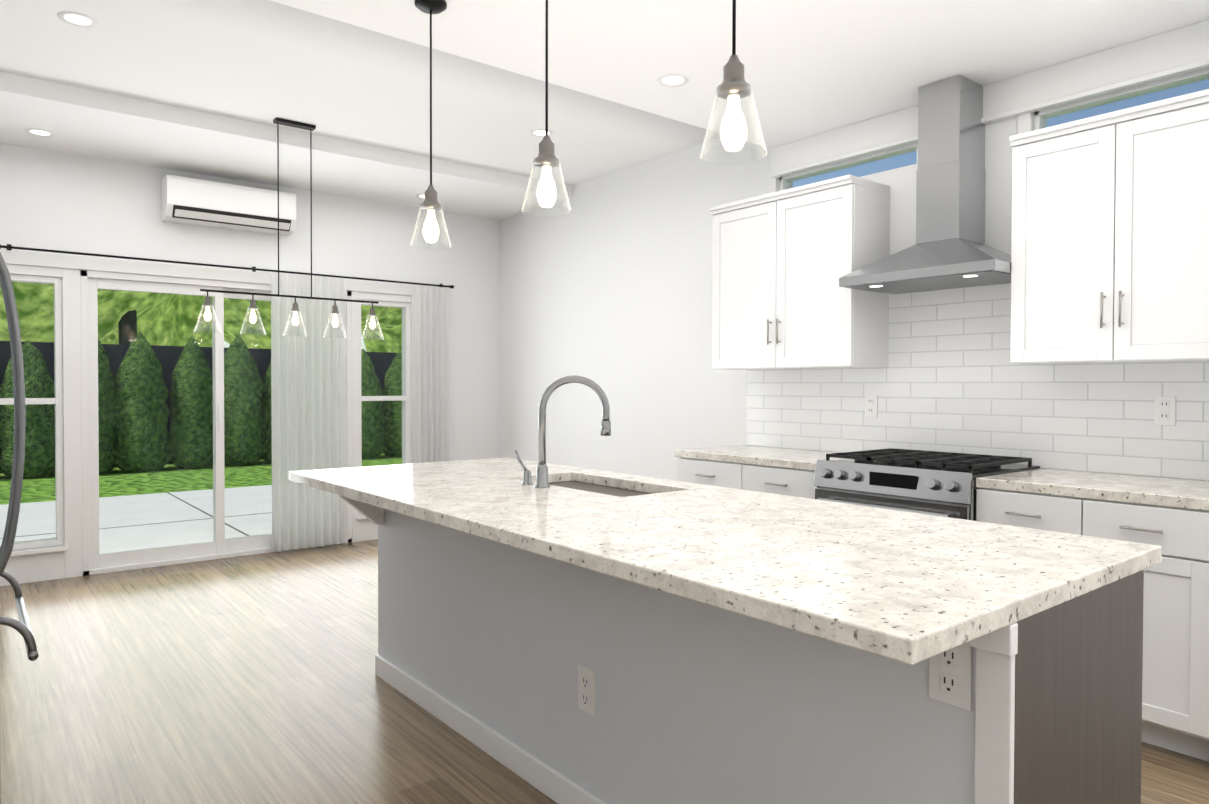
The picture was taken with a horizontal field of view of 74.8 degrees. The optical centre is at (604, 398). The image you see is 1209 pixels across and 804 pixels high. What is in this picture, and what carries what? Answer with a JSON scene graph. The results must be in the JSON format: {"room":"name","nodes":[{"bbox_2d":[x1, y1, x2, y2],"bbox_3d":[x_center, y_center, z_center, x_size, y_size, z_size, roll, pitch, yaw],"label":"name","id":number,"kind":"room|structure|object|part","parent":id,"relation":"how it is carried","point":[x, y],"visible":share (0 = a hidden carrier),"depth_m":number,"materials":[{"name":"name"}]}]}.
{"room":"kitchen","nodes":[
{"label":"kitchen","id":0,"kind":"room"},
{"bbox_2d":[0,143,498,462],"bbox_3d":[-2.836,-0.359,5.944,4.955,3.100,0.150,-1,1,-39],"label":"wall","id":1,"kind":"structure","parent":0,"point":[50,200],"depth_m":6.23,"materials":[{"name":"white paint"}]},
{"bbox_2d":[0,284,403,551],"bbox_3d":[-2.819,0.148,5.966,2.786,1.841,0.050,-1,1,-39],"label":"window","id":2,"kind":"structure","parent":1,"relation":"in","point":[176,413],"depth_m":5.69,"materials":[{"name":"clear glass"}]},
{"bbox_2d":[0,250,414,585],"bbox_3d":[-2.807,0.118,5.950,3.030,2.145,0.190,-1,1,-39],"label":"door frame","id":3,"kind":"structure","parent":1,"relation":"attached to","point":[71,549],"depth_m":5.40,"materials":[{"name":"white wood"}]},
{"bbox_2d":[0,244,453,287],"bbox_3d":[-2.591,-0.964,5.971,3.200,0.060,0.098,-1,1,-39],"label":"curtain rod","id":4,"kind":"object","parent":1,"relation":"attached to","point":[11,247],"visible":0.94,"depth_m":5.70,"materials":[{"name":"black metal"}]},
{"bbox_2d":[271,272,346,551],"bbox_3d":[-2.299,0.107,6.179,0.580,2.123,0.063,-1,1,-39],"label":"curtain","id":5,"kind":"object","parent":4,"relation":"hanging from","point":[309,400],"visible":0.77,"depth_m":6.17,"materials":[{"name":"white fabric"}]},
{"bbox_2d":[415,285,449,462],"bbox_3d":[-1.486,0.099,6.836,0.330,2.123,0.064,-1,1,-39],"label":"curtain","id":6,"kind":"object","parent":4,"relation":"hanging from","point":[432,374],"visible":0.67,"depth_m":6.83,"materials":[{"name":"white fabric"}]},
{"bbox_2d":[161,175,295,235],"bbox_3d":[-2.724,-1.396,5.772,0.870,0.290,0.222,-1,1,-39],"label":"mini-split unit","id":7,"kind":"object","parent":1,"relation":"attached to","point":[191,201],"visible":1,"depth_m":5.67,"materials":[{"name":"white plastic"}]},
{"bbox_2d":[172,205,290,230],"bbox_3d":[-2.676,-1.296,5.713,0.790,0.079,0.049,-1,1,-39],"label":"vent","id":8,"kind":"object","parent":7,"relation":"attached to","point":[200,213],"depth_m":5.69,"materials":[{"name":"grey plastic"}]},
{"bbox_2d":[0,539,1208,803],"bbox_3d":[-0.082,1.298,2.553,4.955,0.100,8.930,-1,1,-39],"label":"floor","id":9,"kind":"structure","parent":0,"point":[252,679],"depth_m":3.20,"materials":[{"name":"brown wood"}]},
{"bbox_2d":[0,252,38,803],"bbox_3d":[-2.011,0.358,1.994,0.906,1.770,0.910,-1,1,-39],"label":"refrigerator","id":10,"kind":"object","parent":9,"relation":"on","point":[22,626],"visible":1,"depth_m":2.21,"materials":[{"name":"silver metal"}]},
{"bbox_2d":[674,453,815,498],"bbox_3d":[0.979,0.784,4.427,0.635,0.876,0.992,-1,1,-39],"label":"base cabinet","id":11,"kind":"object","parent":9,"relation":"on","point":[789,480],"depth_m":4.18,"materials":[{"name":"white wood"}]},
{"bbox_2d":[675,445,845,468],"bbox_3d":[0.973,0.326,4.428,0.637,0.040,1.012,-1,1,-39],"label":"countertop","id":12,"kind":"structure","parent":11,"relation":"on","point":[768,455],"depth_m":4.36,"materials":[{"name":"white stone"}]},
{"bbox_2d":[338,495,1157,803],"bbox_3d":[0.029,0.810,2.596,0.869,0.875,2.750,-1,1,-39],"label":"kitchen island","id":13,"kind":"object","parent":9,"relation":"on","point":[726,645],"depth_m":1.91,"materials":[{"name":"white paint"}]},
{"bbox_2d":[578,665,595,716],"bbox_3d":[-0.054,0.863,2.334,0.009,0.130,0.080,-1,1,-39],"label":"outlet","id":14,"kind":"object","parent":13,"relation":"attached to","point":[586,677],"depth_m":2.33,"materials":[{"name":"white plastic"}]},
{"bbox_3d":[-0.225,0.813,2.390,0.215,0.875,2.750,-1,1,-39],"label":"trim","id":15,"kind":"part","parent":13,"relation":"part of","materials":[{"name":"white wood"}]},
{"bbox_2d":[288,463,1083,666],"bbox_3d":[-0.215,0.354,2.495,0.630,0.040,2.908,-1,1,-39],"label":"island countertop","id":16,"kind":"structure","parent":13,"relation":"on","point":[904,604],"depth_m":1.72,"materials":[{"name":"white stone"}]},
{"bbox_2d":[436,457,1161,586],"bbox_3d":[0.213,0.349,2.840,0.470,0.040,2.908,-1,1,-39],"label":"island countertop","id":17,"kind":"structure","parent":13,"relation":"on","point":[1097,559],"depth_m":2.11,"materials":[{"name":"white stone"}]},
{"bbox_2d":[556,479,651,494],"bbox_3d":[-0.042,0.470,3.046,0.354,0.232,0.754,-1,1,-39],"label":"sink","id":18,"kind":"object","parent":17,"relation":"in","point":[584,484],"depth_m":3.19,"materials":[{"name":"silver metal"}]},
{"bbox_2d":[929,642,971,710],"bbox_3d":[0.642,0.504,1.468,0.009,0.130,0.080,-1,1,-39],"label":"outlet","id":19,"kind":"object","parent":13,"relation":"attached to","point":[950,676],"depth_m":1.46,"materials":[{"name":"white plastic"}]},
{"bbox_2d":[813,448,1039,520],"bbox_3d":[1.485,0.743,3.709,0.736,0.942,0.755,-1,1,-39],"label":"range","id":20,"kind":"object","parent":9,"relation":"on","point":[936,483],"visible":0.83,"depth_m":3.51,"materials":[{"name":"silver metal"}]},
{"bbox_3d":[1.506,0.621,3.724,0.679,0.625,0.747,-1,1,-39],"label":"glass","id":21,"kind":"part","parent":20,"relation":"part of","materials":[{"name":"black"}]},
{"bbox_2d":[976,485,1208,761],"bbox_3d":[2.018,0.806,3.140,0.635,0.876,0.795,-1,1,-39],"label":"base cabinet","id":22,"kind":"object","parent":9,"relation":"on","point":[1170,516],"depth_m":2.75,"materials":[{"name":"white wood"}]},
{"bbox_2d":[976,469,1208,504],"bbox_3d":[2.018,0.348,3.133,0.637,0.040,0.795,-1,1,-39],"label":"countertop","id":23,"kind":"structure","parent":22,"relation":"on","point":[1177,491],"depth_m":3.05,"materials":[{"name":"white stone"}]},
{"bbox_2d":[0,0,1208,219],"bbox_3d":[-0.075,-1.721,2.507,4.655,0.460,8.630,-1,1,-39],"label":"ceiling","id":24,"kind":"structure","parent":0,"point":[216,88],"depth_m":3.96,"materials":[{"name":"paint"}]},
{"bbox_2d":[24,128,55,136],"bbox_3d":[-3.424,-1.611,4.798,0.156,0.004,0.156,-1,1,-39],"label":"recessed light","id":25,"kind":"object","parent":24,"relation":"in","point":[40,132],"visible":1,"depth_m":4.80,"materials":[{"name":"white"}]},
{"bbox_2d":[57,11,98,27],"bbox_3d":[-2.350,-1.690,3.530,0.156,0.004,0.156,-1,1,-39],"label":"recessed light","id":26,"kind":"object","parent":24,"relation":"in","point":[77,19],"visible":1,"depth_m":3.53,"materials":[{"name":"white"}]},
{"bbox_2d":[194,117,383,339],"bbox_3d":[-1.927,-1.049,4.924,1.150,1.325,0.150,-1,1,-39],"label":"chandelier","id":27,"kind":"object","parent":24,"relation":"hanging from","point":[295,321],"visible":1,"depth_m":4.91,"materials":[{"name":"black metal"}]},
{"bbox_2d":[416,194,424,198],"bbox_3d":[-1.448,-1.631,6.394,0.156,0.004,0.156,-1,1,-39],"label":"recessed light","id":28,"kind":"object","parent":24,"relation":"in","point":[420,196],"visible":0.44,"depth_m":6.39,"materials":[{"name":"white"}]},
{"bbox_2d":[410,0,451,248],"bbox_3d":[-0.659,-1.040,3.004,0.154,0.920,0.154,-1,1,-39],"label":"pendant light","id":29,"kind":"object","parent":24,"relation":"hanging from","point":[430,204],"visible":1,"depth_m":2.99,"materials":[{"name":"clear glass"}]},
{"bbox_2d":[420,185,441,209],"bbox_3d":[-0.660,-0.766,3.009,0.080,0.085,0.080,-1,1,-39],"label":"socket","id":30,"kind":"object","parent":29,"relation":"attached to","point":[430,202],"depth_m":2.99,"materials":[{"name":"silver metal"}]},
{"bbox_3d":[-0.660,-0.658,3.010,0.154,0.155,0.154,-1,1,-39],"label":"lamp shade","id":31,"kind":"part","parent":29,"relation":"part of","materials":[{"name":"clear glass"}]},
{"bbox_3d":[-0.659,-1.153,3.003,0.120,0.695,0.120,-1,1,-39],"label":"cord","id":32,"kind":"part","parent":29,"relation":"part of","materials":[{"name":"black metal"}]},
{"bbox_3d":[-0.660,-0.653,3.010,0.062,0.125,0.062,-1,1,-39],"label":"bulb","id":33,"kind":"part","parent":29,"relation":"part of","materials":[{"name":"white glass"}]},
{"bbox_2d":[530,129,553,136],"bbox_3d":[-0.405,-1.709,5.101,0.156,0.004,0.156,-1,1,-39],"label":"recessed light","id":34,"kind":"object","parent":24,"relation":"in","point":[538,132],"visible":0.81,"depth_m":5.09,"materials":[{"name":"white"}]},
{"bbox_2d":[521,0,571,216],"bbox_3d":[-0.176,-1.030,2.405,0.154,0.920,0.154,-1,1,-39],"label":"pendant light","id":35,"kind":"object","parent":24,"relation":"hanging from","point":[546,159],"visible":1,"depth_m":2.40,"materials":[{"name":"clear glass"}]},
{"bbox_2d":[533,135,559,167],"bbox_3d":[-0.176,-0.755,2.409,0.080,0.085,0.080,-1,1,-39],"label":"socket","id":36,"kind":"object","parent":35,"relation":"attached to","point":[546,158],"depth_m":2.39,"materials":[{"name":"silver metal"}]},
{"bbox_3d":[-0.176,-0.647,2.411,0.154,0.155,0.154,-1,1,-39],"label":"lamp shade","id":37,"kind":"part","parent":35,"relation":"part of","materials":[{"name":"clear glass"}]},
{"bbox_3d":[-0.175,-1.142,2.404,0.120,0.695,0.120,-1,1,-39],"label":"cord","id":38,"kind":"part","parent":35,"relation":"part of","materials":[{"name":"black metal"}]},
{"bbox_3d":[-0.176,-0.642,2.411,0.062,0.125,0.062,-1,1,-39],"label":"bulb","id":39,"kind":"part","parent":35,"relation":"part of","materials":[{"name":"white glass"}]},
{"bbox_2d":[657,74,689,86],"bbox_3d":[0.325,-1.507,3.753,0.156,0.004,0.156,-1,1,-39],"label":"recessed light","id":40,"kind":"object","parent":24,"relation":"in","point":[671,80],"visible":1,"depth_m":3.75,"materials":[{"name":"white plastic"}]},
{"bbox_2d":[700,0,766,164],"bbox_3d":[0.299,-1.020,1.818,0.154,0.920,0.154,-1,1,-39],"label":"pendant light","id":41,"kind":"object","parent":24,"relation":"hanging from","point":[734,87],"visible":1,"depth_m":1.81,"materials":[{"name":"clear glass"}]},
{"bbox_2d":[716,55,750,98],"bbox_3d":[0.298,-0.746,1.822,0.080,0.085,0.080,-1,1,-39],"label":"socket","id":42,"kind":"object","parent":41,"relation":"attached to","point":[734,82],"depth_m":1.80,"materials":[{"name":"silver metal"}]},
{"bbox_3d":[0.298,-0.638,1.824,0.154,0.155,0.154,-1,1,-39],"label":"lamp shade","id":43,"kind":"part","parent":41,"relation":"part of","materials":[{"name":"clear glass"}]},
{"bbox_3d":[0.298,-0.633,1.824,0.062,0.125,0.062,-1,1,-39],"label":"bulb","id":44,"kind":"part","parent":41,"relation":"part of","materials":[{"name":"white glass"}]},
{"bbox_3d":[0.299,-1.133,1.816,0.120,0.695,0.120,-1,1,-39],"label":"cord","id":45,"kind":"part","parent":41,"relation":"part of","materials":[{"name":"black metal"}]},
{"bbox_2d":[499,112,1207,480],"bbox_3d":[1.791,-0.321,4.038,0.150,3.100,8.930,-1,1,-39],"label":"wall","id":46,"kind":"structure","parent":0,"point":[605,284],"depth_m":5.85,"materials":[{"name":"white paint"}]},
{"bbox_2d":[709,174,889,369],"bbox_3d":[1.075,-0.654,4.495,0.379,0.970,0.970,-1,1,-39],"label":"upper cabinet","id":47,"kind":"object","parent":46,"relation":"attached to","point":[783,261],"visible":1,"depth_m":4.27,"materials":[{"name":"white wood"}]},
{"bbox_2d":[865,395,877,416],"bbox_3d":[1.455,0.045,4.319,0.010,0.120,0.075,-1,1,-39],"label":"outlet","id":48,"kind":"object","parent":46,"relation":"attached to","point":[871,401],"depth_m":4.31,"materials":[{"name":"white plastic"}]},
{"bbox_2d":[839,75,1010,293],"bbox_3d":[1.591,-1.024,3.764,0.486,0.962,0.765,-1,1,-39],"label":"range hood","id":49,"kind":"object","parent":46,"relation":"attached to","point":[950,249],"visible":0.88,"depth_m":3.74,"materials":[{"name":"silver metal"}]},
{"bbox_2d":[746,283,1208,480],"bbox_3d":[1.710,-0.158,4.014,0.008,0.944,2.568,-1,1,-39],"label":"backsplash","id":50,"kind":"structure","parent":46,"relation":"attached to","point":[952,378],"depth_m":3.85,"materials":[{"name":"tile"}]},
{"bbox_2d":[1009,89,1208,364],"bbox_3d":[2.121,-0.632,3.200,0.379,0.970,0.790,-1,1,-39],"label":"upper cabinet","id":51,"kind":"object","parent":46,"relation":"attached to","point":[1110,242],"visible":1,"depth_m":3.10,"materials":[{"name":"white wood"}]},
{"bbox_2d":[1154,396,1175,425],"bbox_3d":[2.309,0.052,3.261,0.010,0.120,0.075,-1,1,-39],"label":"outlet","id":52,"kind":"object","parent":46,"relation":"attached to","point":[1164,410],"depth_m":3.26,"materials":[{"name":"white plastic"}]},
{"label":"outside","id":53,"kind":"structure","parent":0,"visible":0},
{"bbox_2d":[0,282,401,553],"bbox_3d":[-4.266,-4.361,9.214,55.000,11.397,60.000,-1,1,-39],"label":"garden","id":54,"kind":"object","parent":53,"point":[160,309],"depth_m":12.42,"materials":[{"name":"plant"}]}
]}

